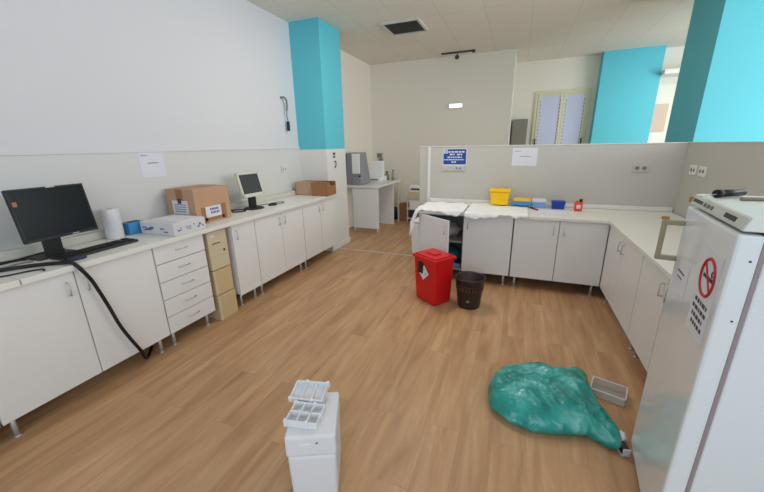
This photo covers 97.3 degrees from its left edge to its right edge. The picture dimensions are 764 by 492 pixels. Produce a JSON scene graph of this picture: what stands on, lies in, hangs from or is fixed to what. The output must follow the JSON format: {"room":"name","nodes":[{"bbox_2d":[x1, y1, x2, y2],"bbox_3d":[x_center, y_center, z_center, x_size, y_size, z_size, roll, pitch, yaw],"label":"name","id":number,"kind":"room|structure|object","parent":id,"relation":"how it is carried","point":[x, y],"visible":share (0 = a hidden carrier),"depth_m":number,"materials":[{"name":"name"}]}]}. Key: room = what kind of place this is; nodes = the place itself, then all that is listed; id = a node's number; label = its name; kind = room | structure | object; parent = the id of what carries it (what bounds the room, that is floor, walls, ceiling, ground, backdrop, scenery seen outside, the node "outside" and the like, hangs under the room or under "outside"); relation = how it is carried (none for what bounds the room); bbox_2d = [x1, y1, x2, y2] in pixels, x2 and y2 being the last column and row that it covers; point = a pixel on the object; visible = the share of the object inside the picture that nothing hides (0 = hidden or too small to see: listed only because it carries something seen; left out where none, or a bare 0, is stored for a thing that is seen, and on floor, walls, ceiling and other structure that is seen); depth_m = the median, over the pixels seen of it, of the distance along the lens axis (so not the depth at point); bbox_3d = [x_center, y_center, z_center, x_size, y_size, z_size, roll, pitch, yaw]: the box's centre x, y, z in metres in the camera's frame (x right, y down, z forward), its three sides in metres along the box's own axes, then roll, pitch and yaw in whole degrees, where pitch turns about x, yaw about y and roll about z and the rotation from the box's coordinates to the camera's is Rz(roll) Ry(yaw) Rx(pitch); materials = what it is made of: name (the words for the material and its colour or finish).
{"room":"laboratory","nodes":[
{"label":"laboratory","id":0,"kind":"room"},
{"bbox_2d":[0,0,371,227],"bbox_3d":[-1.936,-1.219,4.129,0.150,3.450,11.800,5,18,21],"label":"wall","id":1,"kind":"structure","parent":0,"point":[75,74],"depth_m":3.19,"materials":[{"name":"white paint"}]},
{"bbox_2d":[0,190,295,261],"bbox_3d":[-2.628,0.074,2.303,0.063,0.064,7.340,5,18,21],"label":"trim","id":2,"kind":"structure","parent":1,"relation":"attached to","point":[27,250],"depth_m":2.69,"materials":[{"name":"white plastic"}]},
{"bbox_2d":[0,147,299,155],"bbox_3d":[-2.669,-0.578,2.126,0.020,0.028,7.350,5,18,21],"label":"trim","id":3,"kind":"structure","parent":1,"relation":"attached to","point":[9,153],"depth_m":2.98,"materials":[{"name":"white paint"}]},
{"bbox_2d":[0,149,301,250],"bbox_3d":[-2.658,0.240,2.371,0.012,1.680,7.350,5,18,21],"label":"wall panel","id":4,"kind":"object","parent":1,"relation":"attached to","point":[108,180],"depth_m":3.10,"materials":[{"name":"paint"}]},
{"bbox_2d":[137,152,166,177],"bbox_3d":[-2.216,-0.794,3.250,0.002,0.245,0.245,5,18,21],"label":"paper notice","id":5,"kind":"object","parent":1,"relation":"attached to","point":[152,164],"visible":1,"depth_m":3.25,"materials":[{"name":"white paper"}]},
{"bbox_2d":[280,96,289,130],"bbox_3d":[-1.426,-1.950,4.964,0.118,0.477,0.059,-16,22,-41],"label":"cable","id":6,"kind":"object","parent":1,"relation":"attached to","point":[288,122],"visible":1,"depth_m":4.97,"materials":[{"name":"black plastic"}]},
{"bbox_2d":[288,17,344,149],"bbox_3d":[-1.003,-2.467,5.348,0.500,1.785,0.630,5,18,21],"label":"pillar","id":7,"kind":"structure","parent":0,"point":[314,43],"depth_m":5.11,"materials":[{"name":"teal paint"}]},
{"bbox_2d":[0,218,647,491],"bbox_3d":[2.236,0.867,3.053,9.050,0.080,11.800,5,18,21],"label":"floor","id":8,"kind":"structure","parent":0,"point":[411,376],"depth_m":2.42,"materials":[{"name":"brown wood"}]},
{"bbox_2d":[0,249,169,438],"bbox_3d":[-2.294,0.590,2.463,0.586,0.945,1.070,5,18,21],"label":"base cabinet","id":9,"kind":"object","parent":8,"relation":"on","point":[57,333],"visible":0.72,"depth_m":2.25,"materials":[{"name":"white laminate"}]},
{"bbox_2d":[0,194,335,284],"bbox_3d":[-1.719,-0.328,3.786,0.625,0.040,3.805,5,18,21],"label":"countertop","id":10,"kind":"structure","parent":9,"relation":"on","point":[146,241],"depth_m":2.74,"materials":[{"name":"laminate"}]},
{"bbox_2d":[0,259,26,264],"bbox_3d":[-2.544,0.152,2.127,0.048,0.012,0.450,5,17,18],"label":"cable","id":11,"kind":"object","parent":10,"relation":"on","point":[19,259],"visible":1,"depth_m":2.28,"materials":[{"name":"black rubber"}]},
{"bbox_2d":[0,260,33,267],"bbox_3d":[-2.463,0.157,2.105,0.041,0.012,0.424,6,18,23],"label":"cable","id":12,"kind":"object","parent":10,"relation":"on","point":[32,260],"visible":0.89,"depth_m":2.23,"materials":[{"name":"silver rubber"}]},
{"bbox_2d":[0,268,44,277],"bbox_3d":[-2.271,0.189,1.992,0.058,0.011,0.400,15,23,43],"label":"cable","id":13,"kind":"object","parent":10,"relation":"on","point":[43,269],"visible":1,"depth_m":2.07,"materials":[{"name":"black rubber"}]},
{"bbox_2d":[0,248,64,262],"bbox_3d":[-2.563,0.112,2.266,0.052,0.014,0.702,5,18,21],"label":"cable","id":14,"kind":"object","parent":10,"relation":"on","point":[64,248],"visible":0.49,"depth_m":2.37,"materials":[{"name":"black rubber"}]},
{"bbox_2d":[1,183,97,260],"bbox_3d":[-2.348,-0.180,2.401,0.173,0.487,0.450,4,17,16],"label":"monitor","id":15,"kind":"object","parent":10,"relation":"on","point":[44,215],"visible":0.97,"depth_m":2.34,"materials":[{"name":"black plastic"}]},
{"bbox_2d":[0,261,152,358],"bbox_3d":[-2.187,0.596,2.317,0.332,1.015,1.146,8,19,27],"label":"cable","id":16,"kind":"object","parent":10,"relation":"on","point":[73,263],"visible":1,"depth_m":2.31,"materials":[{"name":"black rubber"}]},
{"bbox_2d":[67,254,86,260],"bbox_3d":[-2.105,0.078,2.319,0.060,0.032,0.110,9,19,30],"label":"mouse","id":17,"kind":"object","parent":10,"relation":"on","point":[79,256],"visible":0.98,"depth_m":2.31,"materials":[{"name":"blue plastic"}]},
{"bbox_2d":[50,238,137,260],"bbox_3d":[-2.148,0.015,2.542,0.155,0.027,0.519,4,17,18],"label":"keyboard","id":18,"kind":"object","parent":10,"relation":"on","point":[124,241],"visible":1,"depth_m":2.49,"materials":[{"name":"black plastic"}]},
{"bbox_2d":[99,208,124,239],"bbox_3d":[-2.282,-0.191,2.849,0.132,0.252,0.132,5,18,21],"label":"paper roll","id":19,"kind":"object","parent":10,"relation":"on","point":[110,217],"visible":1,"depth_m":2.81,"materials":[{"name":"paper"}]},
{"bbox_2d":[122,220,142,234],"bbox_3d":[-2.233,-0.169,3.027,0.105,0.106,0.140,5,18,21],"label":"carton","id":20,"kind":"object","parent":10,"relation":"on","point":[132,227],"visible":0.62,"depth_m":2.98,"materials":[{"name":"blue cardboard"}]},
{"bbox_2d":[140,214,205,235],"bbox_3d":[-1.912,-0.197,3.088,0.411,0.112,0.331,5,18,20],"label":"flat box","id":21,"kind":"object","parent":10,"relation":"on","point":[169,225],"visible":1,"depth_m":2.98,"materials":[{"name":"cardboard"}]},
{"bbox_2d":[142,222,203,232],"bbox_3d":[-1.870,-0.157,2.977,0.491,0.049,0.213,-6,17,-17],"label":"print","id":22,"kind":"object","parent":21,"relation":"attached to","point":[186,227],"depth_m":2.96,"materials":[{"name":"blue"}]},
{"bbox_2d":[164,184,231,223],"bbox_3d":[-1.898,-0.442,3.501,0.383,0.346,0.435,5,18,21],"label":"cardboard box","id":23,"kind":"object","parent":10,"relation":"on","point":[211,202],"visible":0.95,"depth_m":3.35,"materials":[{"name":"brown cardboard"}]},
{"bbox_2d":[174,199,185,211],"bbox_3d":[-1.983,-0.399,3.305,0.161,0.130,0.001,5,18,21],"label":"print","id":24,"kind":"object","parent":23,"relation":"attached to","point":[179,204],"depth_m":3.31,"materials":[{"name":"grey paper"}]},
{"bbox_2d":[234,171,264,209],"bbox_3d":[-1.590,-0.679,4.114,0.244,0.442,0.360,6,18,23],"label":"monitor","id":25,"kind":"object","parent":10,"relation":"on","point":[250,186],"visible":1,"depth_m":4.10,"materials":[{"name":"white plastic"}]},
{"bbox_2d":[295,180,317,195],"bbox_3d":[-1.163,-0.926,5.342,0.300,0.200,0.294,5,18,21],"label":"cardboard box","id":26,"kind":"object","parent":10,"relation":"on","point":[302,187],"visible":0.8,"depth_m":5.22,"materials":[{"name":"beige cardboard"}]},
{"bbox_2d":[311,181,335,195],"bbox_3d":[-0.903,-0.897,5.227,0.256,0.200,0.314,5,18,19],"label":"cardboard box","id":27,"kind":"object","parent":10,"relation":"on","point":[319,188],"visible":1,"depth_m":5.11,"materials":[{"name":"brown cardboard"}]},
{"bbox_2d":[151,234,214,345],"bbox_3d":[-2.008,0.377,3.160,0.586,0.945,0.485,5,18,21],"label":"base cabinet","id":28,"kind":"object","parent":8,"relation":"on","point":[181,267],"visible":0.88,"depth_m":3.02,"materials":[{"name":"white laminate"}]},
{"bbox_2d":[204,288,237,320],"bbox_3d":[-1.796,0.594,3.605,0.403,0.268,0.235,5,18,21],"label":"case","id":29,"kind":"object","parent":8,"relation":"on","point":[226,305],"visible":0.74,"depth_m":3.50,"materials":[{"name":"beige plastic"}]},
{"bbox_2d":[209,265,233,295],"bbox_3d":[-1.805,0.335,3.525,0.398,0.262,0.230,5,18,21],"label":"case","id":30,"kind":"object","parent":29,"relation":"on","point":[221,279],"visible":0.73,"depth_m":3.42,"materials":[{"name":"beige plastic"}]},
{"bbox_2d":[202,228,229,270],"bbox_3d":[-1.807,0.018,3.426,0.408,0.385,0.230,5,18,21],"label":"computer tower","id":31,"kind":"object","parent":30,"relation":"on","point":[215,242],"visible":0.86,"depth_m":3.33,"materials":[{"name":"beige plastic"}]},
{"bbox_2d":[225,220,261,305],"bbox_3d":[-1.732,0.172,3.832,0.586,0.945,0.335,5,18,21],"label":"base cabinet","id":32,"kind":"object","parent":8,"relation":"on","point":[241,238],"visible":0.52,"depth_m":3.68,"materials":[{"name":"white laminate"}]},
{"bbox_2d":[254,206,305,293],"bbox_3d":[-1.500,0.000,4.398,0.586,0.945,0.930,5,18,21],"label":"base cabinet","id":33,"kind":"object","parent":8,"relation":"on","point":[280,239],"visible":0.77,"depth_m":4.21,"materials":[{"name":"white laminate"}]},
{"bbox_2d":[284,392,340,491],"bbox_3d":[-0.344,1.042,1.770,0.240,0.405,0.302,-2,17,-3],"label":"box","id":34,"kind":"object","parent":8,"relation":"on","point":[313,456],"visible":0.84,"depth_m":1.63,"materials":[{"name":"white plastic"}]},
{"bbox_2d":[283,399,325,429],"bbox_3d":[-0.379,0.838,1.675,0.174,0.040,0.142,2,17,9],"label":"tray","id":35,"kind":"object","parent":34,"relation":"on","point":[306,415],"visible":1,"depth_m":1.67,"materials":[{"name":"white plastic"}]},
{"bbox_2d":[288,379,329,403],"bbox_3d":[-0.386,0.777,1.796,0.194,0.075,0.125,2,17,11],"label":"tray","id":36,"kind":"object","parent":34,"relation":"on","point":[306,390],"visible":0.97,"depth_m":1.80,"materials":[{"name":"white plastic"}]},
{"bbox_2d":[302,196,336,268],"bbox_3d":[-1.163,-0.250,5.218,0.586,0.945,0.905,5,18,21],"label":"base cabinet","id":37,"kind":"object","parent":8,"relation":"on","point":[319,217],"visible":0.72,"depth_m":5.05,"materials":[{"name":"white laminate"}]},
{"bbox_2d":[352,188,378,234],"bbox_3d":[-0.324,-0.690,6.684,0.560,0.923,0.040,5,18,21],"label":"support","id":38,"kind":"object","parent":8,"relation":"on","point":[365,201],"visible":1,"depth_m":6.65,"materials":[{"name":"white laminate"}]},
{"bbox_2d":[339,248,412,255],"bbox_3d":[-0.070,0.102,5.619,1.460,0.004,0.040,5,18,21],"label":"trim","id":39,"kind":"structure","parent":8,"relation":"attached to","point":[339,248],"depth_m":5.62,"materials":[{"name":"grey metal"}]},
{"bbox_2d":[378,182,398,223],"bbox_3d":[0.160,-0.986,7.646,0.395,0.925,0.292,5,18,21],"label":"support","id":40,"kind":"object","parent":8,"relation":"on","point":[386,193],"visible":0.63,"depth_m":7.53,"materials":[{"name":"white laminate"}]},
{"bbox_2d":[347,179,400,187],"bbox_3d":[-0.218,-1.340,7.167,0.850,0.040,1.370,5,18,21],"label":"countertop","id":41,"kind":"structure","parent":40,"relation":"on","point":[390,181],"depth_m":6.71,"materials":[{"name":"laminate"}]},
{"bbox_2d":[345,152,370,184],"bbox_3d":[-0.486,-1.560,6.766,0.360,0.620,0.460,5,18,21],"label":"analyser","id":42,"kind":"object","parent":41,"relation":"on","point":[357,170],"visible":1,"depth_m":6.63,"materials":[{"name":"grey plastic"}]},
{"bbox_2d":[352,177,361,184],"bbox_3d":[-0.493,-1.279,6.630,0.190,0.160,0.060,5,18,21],"label":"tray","id":43,"kind":"object","parent":42,"relation":"on","point":[355,180],"depth_m":6.60,"materials":[{"name":"grey plastic"}]},
{"bbox_2d":[369,161,386,181],"bbox_3d":[-0.151,-1.640,7.365,0.400,0.420,0.405,5,18,21],"label":"printer","id":44,"kind":"object","parent":41,"relation":"on","point":[376,173],"visible":0.8,"depth_m":7.39,"materials":[{"name":"white plastic"}]},
{"bbox_2d":[394,207,397,219],"bbox_3d":[0.246,-0.814,8.133,0.369,0.316,0.359,-7,18,-21],"label":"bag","id":45,"kind":"object","parent":8,"relation":"on","point":[395,208],"visible":0.21,"depth_m":8.02,"materials":[{"name":"black plastic"}]},
{"bbox_2d":[399,202,410,220],"bbox_3d":[0.592,-0.827,7.996,0.280,0.406,0.320,5,18,21],"label":"carton","id":46,"kind":"object","parent":8,"relation":"on","point":[403,205],"visible":0.53,"depth_m":7.87,"materials":[{"name":"brown cardboard"}]},
{"bbox_2d":[406,198,418,222],"bbox_3d":[0.785,-0.827,7.714,0.360,0.560,0.360,5,18,21],"label":"trolley","id":47,"kind":"object","parent":8,"relation":"on","point":[407,209],"visible":0.26,"depth_m":7.58,"materials":[{"name":"silver metal"}]},
{"bbox_2d":[409,200,418,208],"bbox_3d":[0.782,-0.967,7.656,0.250,0.198,0.270,5,18,21],"label":"carton","id":48,"kind":"object","parent":47,"relation":"on","point":[413,204],"visible":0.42,"depth_m":7.54,"materials":[{"name":"white cardboard"}]},
{"bbox_2d":[408,192,419,198],"bbox_3d":[0.767,-1.158,7.598,0.310,0.138,0.280,5,18,21],"label":"box","id":49,"kind":"object","parent":47,"relation":"on","point":[413,195],"visible":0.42,"depth_m":7.48,"materials":[{"name":"beige cardboard"}]},
{"bbox_2d":[409,185,419,191],"bbox_3d":[0.769,-1.292,7.555,0.260,0.140,0.243,5,18,21],"label":"printer","id":50,"kind":"object","parent":49,"relation":"on","point":[413,188],"visible":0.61,"depth_m":7.46,"materials":[{"name":"white plastic"}]},
{"bbox_2d":[410,217,418,252],"bbox_3d":[0.590,-0.164,5.480,0.194,0.570,0.310,5,18,21],"label":"bin","id":51,"kind":"object","parent":8,"relation":"on","point":[415,231],"visible":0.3,"depth_m":5.36,"materials":[{"name":"white plastic"}]},
{"bbox_2d":[412,248,455,305],"bbox_3d":[0.581,0.340,3.794,0.320,0.565,0.380,-12,20,-32],"label":"waste container","id":52,"kind":"object","parent":8,"relation":"on","point":[433,267],"visible":1,"depth_m":3.68,"materials":[{"name":"red plastic"}]},
{"bbox_2d":[418,213,513,284],"bbox_3d":[1.065,0.002,4.372,1.140,0.868,1.006,5,18,21],"label":"base cabinet","id":53,"kind":"object","parent":8,"relation":"on","point":[484,244],"visible":0.59,"depth_m":4.12,"materials":[{"name":"grey"}]},
{"bbox_2d":[448,244,461,262],"bbox_3d":[0.885,0.087,4.605,0.445,0.249,0.333,5,18,21],"label":"bag","id":54,"kind":"object","parent":53,"relation":"in","point":[453,250],"visible":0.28,"depth_m":4.48,"materials":[{"name":"teal plastic"}]},
{"bbox_2d":[449,221,460,236],"bbox_3d":[0.849,-0.242,4.546,0.429,0.206,0.337,5,18,21],"label":"plastic bag","id":55,"kind":"object","parent":53,"relation":"in","point":[454,229],"visible":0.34,"depth_m":4.42,"materials":[{"name":"grey plastic"}]},
{"bbox_2d":[418,203,684,223],"bbox_3d":[1.908,-0.407,4.105,2.865,0.036,0.725,5,18,21],"label":"countertop","id":56,"kind":"structure","parent":53,"relation":"on","point":[603,216],"depth_m":3.79,"materials":[{"name":"laminate"}]},
{"bbox_2d":[409,201,469,234],"bbox_3d":[0.786,-0.366,4.496,0.673,0.380,0.661,5,18,21],"label":"plastic sheet","id":57,"kind":"object","parent":56,"relation":"on","point":[454,209],"visible":0.94,"depth_m":4.31,"materials":[{"name":"white plastic"}]},
{"bbox_2d":[464,203,527,219],"bbox_3d":[1.450,-0.435,4.243,0.711,0.097,0.727,5,18,21],"label":"plastic sheet","id":58,"kind":"object","parent":56,"relation":"on","point":[475,211],"visible":0.98,"depth_m":4.08,"materials":[{"name":"white plastic"}]},
{"bbox_2d":[489,188,510,204],"bbox_3d":[1.557,-0.658,4.439,0.264,0.208,0.194,5,18,21],"label":"tub","id":59,"kind":"object","parent":58,"relation":"on","point":[498,196],"visible":1,"depth_m":4.37,"materials":[{"name":"yellow plastic"}]},
{"bbox_2d":[512,197,530,205],"bbox_3d":[1.813,-0.579,4.369,0.224,0.088,0.120,5,18,21],"label":"tub","id":60,"kind":"object","parent":58,"relation":"on","point":[522,201],"visible":1,"depth_m":4.32,"materials":[{"name":"blue plastic"}]},
{"bbox_2d":[532,198,546,207],"bbox_3d":[2.011,-0.550,4.319,0.168,0.112,0.128,5,18,21],"label":"tub","id":61,"kind":"object","parent":56,"relation":"on","point":[536,202],"visible":0.94,"depth_m":4.27,"materials":[{"name":"blue plastic"}]},
{"bbox_2d":[540,210,571,215],"bbox_3d":[2.050,-0.393,3.981,0.320,0.002,0.300,5,18,21],"label":"paper sheet","id":62,"kind":"object","parent":56,"relation":"on","point":[543,212],"visible":1,"depth_m":3.98,"materials":[{"name":"white paper"}]},
{"bbox_2d":[551,200,565,208],"bbox_3d":[2.210,-0.519,4.224,0.152,0.100,0.118,5,18,21],"label":"tub","id":63,"kind":"object","parent":56,"relation":"on","point":[556,204],"visible":1,"depth_m":4.18,"materials":[{"name":"blue plastic"}]},
{"bbox_2d":[574,199,582,210],"bbox_3d":[2.363,-0.492,4.045,0.084,0.145,0.072,5,18,21],"label":"bottle","id":64,"kind":"object","parent":56,"relation":"on","point":[578,206],"visible":1,"depth_m":4.02,"materials":[{"name":"red plastic"}]},
{"bbox_2d":[455,271,485,309],"bbox_3d":[0.950,0.488,3.662,0.324,0.345,0.324,5,18,21],"label":"basket","id":65,"kind":"object","parent":8,"relation":"on","point":[469,284],"visible":1,"depth_m":3.58,"materials":[{"name":"brown plastic"}]},
{"bbox_2d":[511,119,527,144],"bbox_3d":[3.175,-1.816,7.985,0.320,2.220,0.435,5,18,21],"label":"locker","id":66,"kind":"object","parent":8,"relation":"on","point":[519,126],"visible":0.3,"depth_m":7.57,"materials":[{"name":"grey metal"}]},
{"bbox_2d":[488,362,621,448],"bbox_3d":[1.113,0.970,2.253,0.761,0.214,0.635,5,18,21],"label":"bag","id":67,"kind":"object","parent":8,"relation":"on","point":[537,397],"visible":1,"depth_m":2.11,"materials":[{"name":"teal plastic"}]},
{"bbox_2d":[509,219,609,295],"bbox_3d":[2.104,0.051,4.141,0.947,0.868,0.686,5,18,21],"label":"base cabinet","id":68,"kind":"object","parent":8,"relation":"on","point":[558,251],"visible":0.94,"depth_m":3.83,"materials":[{"name":"white laminate"}]},
{"bbox_2d":[590,376,627,400],"bbox_3d":[1.583,1.014,2.355,0.212,0.059,0.162,12,21,37],"label":"tub","id":69,"kind":"object","parent":8,"relation":"on","point":[625,399],"visible":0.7,"depth_m":2.33,"materials":[{"name":"white plastic"}]},
{"bbox_2d":[600,226,643,349],"bbox_3d":[2.528,0.356,3.092,0.686,0.868,1.080,5,18,21],"label":"base cabinet","id":70,"kind":"object","parent":8,"relation":"on","point":[623,263],"visible":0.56,"depth_m":3.06,"materials":[{"name":"white laminate"}]},
{"bbox_2d":[609,221,682,279],"bbox_3d":[2.375,0.063,2.497,0.770,0.036,2.048,5,18,21],"label":"countertop","id":71,"kind":"structure","parent":70,"relation":"on","point":[643,236],"depth_m":2.87,"materials":[{"name":"laminate"}]},
{"bbox_2d":[619,430,626,442],"bbox_3d":[1.419,1.125,1.990,0.051,0.059,0.090,5,18,21],"label":"paper scrap","id":72,"kind":"object","parent":8,"relation":"on","point":[623,435],"visible":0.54,"depth_m":1.97,"materials":[{"name":"white paper"}]},
{"bbox_2d":[617,439,630,457],"bbox_3d":[1.373,1.152,1.916,0.039,0.052,0.074,1,17,6],"label":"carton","id":73,"kind":"object","parent":8,"relation":"on","point":[624,450],"visible":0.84,"depth_m":1.89,"materials":[{"name":"white cardboard"}]},
{"bbox_2d":[627,256,669,372],"bbox_3d":[2.146,0.639,2.161,0.686,0.868,1.000,5,18,21],"label":"base cabinet","id":74,"kind":"object","parent":8,"relation":"on","point":[653,285],"visible":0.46,"depth_m":2.44,"materials":[{"name":"white laminate"}]},
{"bbox_2d":[631,194,763,491],"bbox_3d":[1.479,0.570,1.379,0.642,1.470,0.585,8,19,28],"label":"fridge","id":75,"kind":"object","parent":8,"relation":"on","point":[699,427],"visible":1,"depth_m":1.23,"materials":[{"name":"white metal"}]},
{"bbox_2d":[671,252,690,298],"bbox_3d":[1.335,0.128,1.506,0.002,0.150,0.210,8,19,28],"label":"note","id":76,"kind":"object","parent":75,"relation":"attached to","point":[682,268],"visible":1,"depth_m":1.50,"materials":[{"name":"white paper"}]},
{"bbox_2d":[685,245,724,346],"bbox_3d":[1.186,0.180,1.243,0.010,0.335,0.190,8,19,28],"label":"notice","id":77,"kind":"object","parent":75,"relation":"attached to","point":[712,264],"visible":1,"depth_m":1.23,"materials":[{"name":"white paper"}]},
{"bbox_2d":[700,189,746,197],"bbox_3d":[1.403,-0.217,1.387,0.215,0.034,0.034,-4,17,-11],"label":"torch","id":78,"kind":"object","parent":75,"relation":"on","point":[720,193],"visible":1,"depth_m":1.38,"materials":[{"name":"black plastic"}]},
{"bbox_2d":[739,197,763,200],"bbox_3d":[1.495,-0.179,1.293,0.190,0.014,0.014,3,17,13],"label":"pen","id":79,"kind":"object","parent":75,"relation":"on","point":[741,198],"visible":1,"depth_m":1.30,"materials":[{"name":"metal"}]},
{"bbox_3d":[-2.689,0.884,1.499,0.586,0.945,1.085,5,18,21],"label":"base cabinet","id":80,"kind":"object","parent":8,"relation":"on","visible":0},
{"bbox_2d":[0,277,20,291],"bbox_3d":[-2.667,0.376,1.476,0.625,0.040,1.375,5,18,21],"label":"countertop","id":81,"kind":"structure","parent":80,"relation":"on","point":[6,283],"depth_m":1.95,"materials":[{"name":"laminate"}]},
{"bbox_2d":[300,149,348,250],"bbox_3d":[-0.971,-0.814,5.839,0.504,1.665,0.638,5,18,21],"label":"pillar base","id":82,"kind":"structure","parent":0,"point":[316,164],"depth_m":5.56,"materials":[{"name":"white paint"}]},
{"bbox_2d":[333,237,350,250],"bbox_3d":[-0.716,-0.037,5.976,0.020,0.090,0.660,5,18,21],"label":"baseboard","id":83,"kind":"structure","parent":82,"relation":"attached to","point":[342,243],"depth_m":5.95,"materials":[{"name":"white"}]},
{"bbox_2d":[370,49,516,207],"bbox_3d":[1.426,-2.460,8.099,3.070,3.450,1.300,5,18,21],"label":"wall","id":84,"kind":"structure","parent":0,"point":[410,112],"depth_m":7.29,"materials":[{"name":"beige paint"}]},
{"bbox_2d":[376,153,382,160],"bbox_3d":[-0.050,-2.128,8.071,0.180,0.220,0.006,5,18,21],"label":"print","id":85,"kind":"object","parent":84,"relation":"attached to","point":[379,156],"visible":0.88,"depth_m":8.07,"materials":[{"name":"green paper"}]},
{"bbox_2d":[448,103,463,108],"bbox_3d":[1.562,-2.973,7.130,0.320,0.110,0.045,5,18,21],"label":"emergency light","id":86,"kind":"object","parent":84,"relation":"attached to","point":[450,105],"visible":1,"depth_m":7.12,"materials":[{"name":"white plastic"}]},
{"bbox_2d":[449,104,461,107],"bbox_3d":[1.557,-2.969,7.117,0.260,0.070,0.015,5,18,21],"label":"diffuser","id":87,"kind":"object","parent":86,"relation":"attached to","point":[450,105],"depth_m":7.12,"materials":[{"name":"white plastic"}]},
{"bbox_2d":[246,0,693,64],"bbox_3d":[2.175,-2.525,2.044,9.050,0.100,11.800,5,18,21],"label":"ceiling","id":88,"kind":"structure","parent":0,"point":[538,30],"depth_m":5.15,"materials":[{"name":"tile"}]},
{"bbox_2d":[379,17,428,35],"bbox_3d":[0.348,-3.348,5.148,0.600,0.030,0.600,5,18,21],"label":"ceiling vent","id":89,"kind":"object","parent":88,"relation":"in","point":[413,25],"visible":1,"depth_m":5.11,"materials":[{"name":"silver metal"}]},
{"bbox_2d":[441,49,475,59],"bbox_3d":[1.489,-3.738,6.604,0.660,0.151,0.099,5,18,21],"label":"track spotlight","id":90,"kind":"object","parent":88,"relation":"attached to","point":[472,50],"visible":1,"depth_m":6.58,"materials":[{"name":"grey metal"}]},
{"bbox_2d":[419,143,687,277],"bbox_3d":[2.056,-0.481,4.524,3.170,1.672,0.120,5,18,21],"label":"wall partition","id":91,"kind":"structure","parent":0,"point":[600,174],"depth_m":4.21,"materials":[{"name":"paint"}]},
{"bbox_2d":[427,147,430,201],"bbox_3d":[0.686,-0.593,4.984,0.035,1.672,0.022,5,18,21],"label":"trim","id":92,"kind":"structure","parent":91,"relation":"attached to","point":[429,148],"depth_m":4.84,"materials":[{"name":"white"}]},
{"bbox_2d":[442,166,464,170],"bbox_3d":[0.998,-1.082,4.698,0.307,0.057,0.014,5,18,21],"label":"wall socket","id":93,"kind":"object","parent":91,"relation":"attached to","point":[444,168],"visible":1,"depth_m":4.69,"materials":[{"name":"paint"}]},
{"bbox_2d":[443,148,466,165],"bbox_3d":[1.006,-1.231,4.655,0.330,0.229,0.006,5,18,21],"label":"safety sign","id":94,"kind":"object","parent":91,"relation":"attached to","point":[452,156],"visible":1,"depth_m":4.65,"materials":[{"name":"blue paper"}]},
{"bbox_2d":[511,148,537,165],"bbox_3d":[1.839,-1.149,4.340,0.300,0.225,0.002,5,18,21],"label":"paper notice","id":95,"kind":"object","parent":91,"relation":"attached to","point":[520,156],"visible":1,"depth_m":4.34,"materials":[{"name":"white paper"}]},
{"bbox_2d":[430,198,672,211],"bbox_3d":[2.040,-0.551,4.428,2.876,0.049,0.025,5,18,21],"label":"trim","id":96,"kind":"structure","parent":91,"relation":"attached to","point":[594,206],"depth_m":4.19,"materials":[{"name":"white"}]},
{"bbox_2d":[423,142,687,146],"bbox_3d":[2.042,-1.287,4.285,3.170,0.010,0.138,5,18,21],"label":"trim","id":97,"kind":"structure","parent":91,"relation":"on","point":[663,142],"depth_m":4.15,"materials":[{"name":"white"}]},
{"bbox_2d":[632,164,649,171],"bbox_3d":[3.017,-0.908,3.923,0.160,0.090,0.014,5,18,21],"label":"wall socket","id":98,"kind":"object","parent":91,"relation":"attached to","point":[636,167],"visible":1,"depth_m":3.92,"materials":[{"name":"paint"}]},
{"bbox_2d":[510,46,684,144],"bbox_3d":[5.814,-2.249,7.120,5.830,3.450,0.150,5,18,21],"label":"wall","id":99,"kind":"structure","parent":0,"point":[582,72],"depth_m":7.34,"materials":[{"name":"beige paint"}]},
{"bbox_2d":[531,88,591,144],"bbox_3d":[4.015,-2.569,7.674,1.100,1.810,0.125,5,18,21],"label":"window","id":100,"kind":"structure","parent":99,"relation":"attached to","point":[548,108],"depth_m":7.54,"materials":[{"name":"beige metal"}]},
{"bbox_2d":[650,104,668,130],"bbox_3d":[5.693,-2.647,6.942,0.280,0.520,0.040,5,18,21],"label":"board","id":101,"kind":"object","parent":99,"relation":"attached to","point":[660,112],"visible":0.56,"depth_m":6.92,"materials":[{"name":"beige"}]},
{"bbox_2d":[660,68,679,77],"bbox_3d":[6.926,-3.232,6.028,3.160,0.080,0.450,5,18,21],"label":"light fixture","id":102,"kind":"structure","parent":99,"relation":"attached to","point":[667,72],"depth_m":6.38,"materials":[{"name":"white plastic"}]},
{"bbox_2d":[588,45,666,143],"bbox_3d":[5.037,-2.260,7.206,1.020,3.450,0.260,5,18,21],"label":"pillar","id":103,"kind":"structure","parent":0,"point":[628,79],"depth_m":6.84,"materials":[{"name":"teal paint"}]},
{"bbox_2d":[665,0,763,141],"bbox_3d":[4.689,-1.319,4.064,1.790,3.450,0.880,5,18,21],"label":"pillar","id":104,"kind":"structure","parent":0,"point":[719,95],"depth_m":3.79,"materials":[{"name":"teal paint"}]},
{"bbox_2d":[673,142,763,217],"bbox_3d":[2.603,0.300,1.859,0.120,1.675,4.650,5,18,21],"label":"wall","id":105,"kind":"structure","parent":0,"point":[730,165],"depth_m":3.07,"materials":[{"name":"paint"}]},
{"bbox_2d":[689,165,697,174],"bbox_3d":[3.277,-0.800,3.544,0.014,0.100,0.150,5,18,21],"label":"wall socket","id":106,"kind":"object","parent":105,"relation":"attached to","point":[693,168],"visible":1,"depth_m":3.53,"materials":[{"name":"white plastic"}]},
{"bbox_2d":[697,166,707,176],"bbox_3d":[3.204,-0.746,3.366,0.014,0.100,0.150,5,18,21],"label":"wall socket","id":107,"kind":"object","parent":105,"relation":"attached to","point":[702,171],"visible":1,"depth_m":3.35,"materials":[{"name":"white plastic"}]},
{"bbox_2d":[688,141,763,142],"bbox_3d":[2.588,-0.506,1.615,0.138,0.010,4.658,5,18,21],"label":"trim","id":108,"kind":"structure","parent":105,"relation":"on","point":[712,141],"depth_m":2.95,"materials":[{"name":"white"}]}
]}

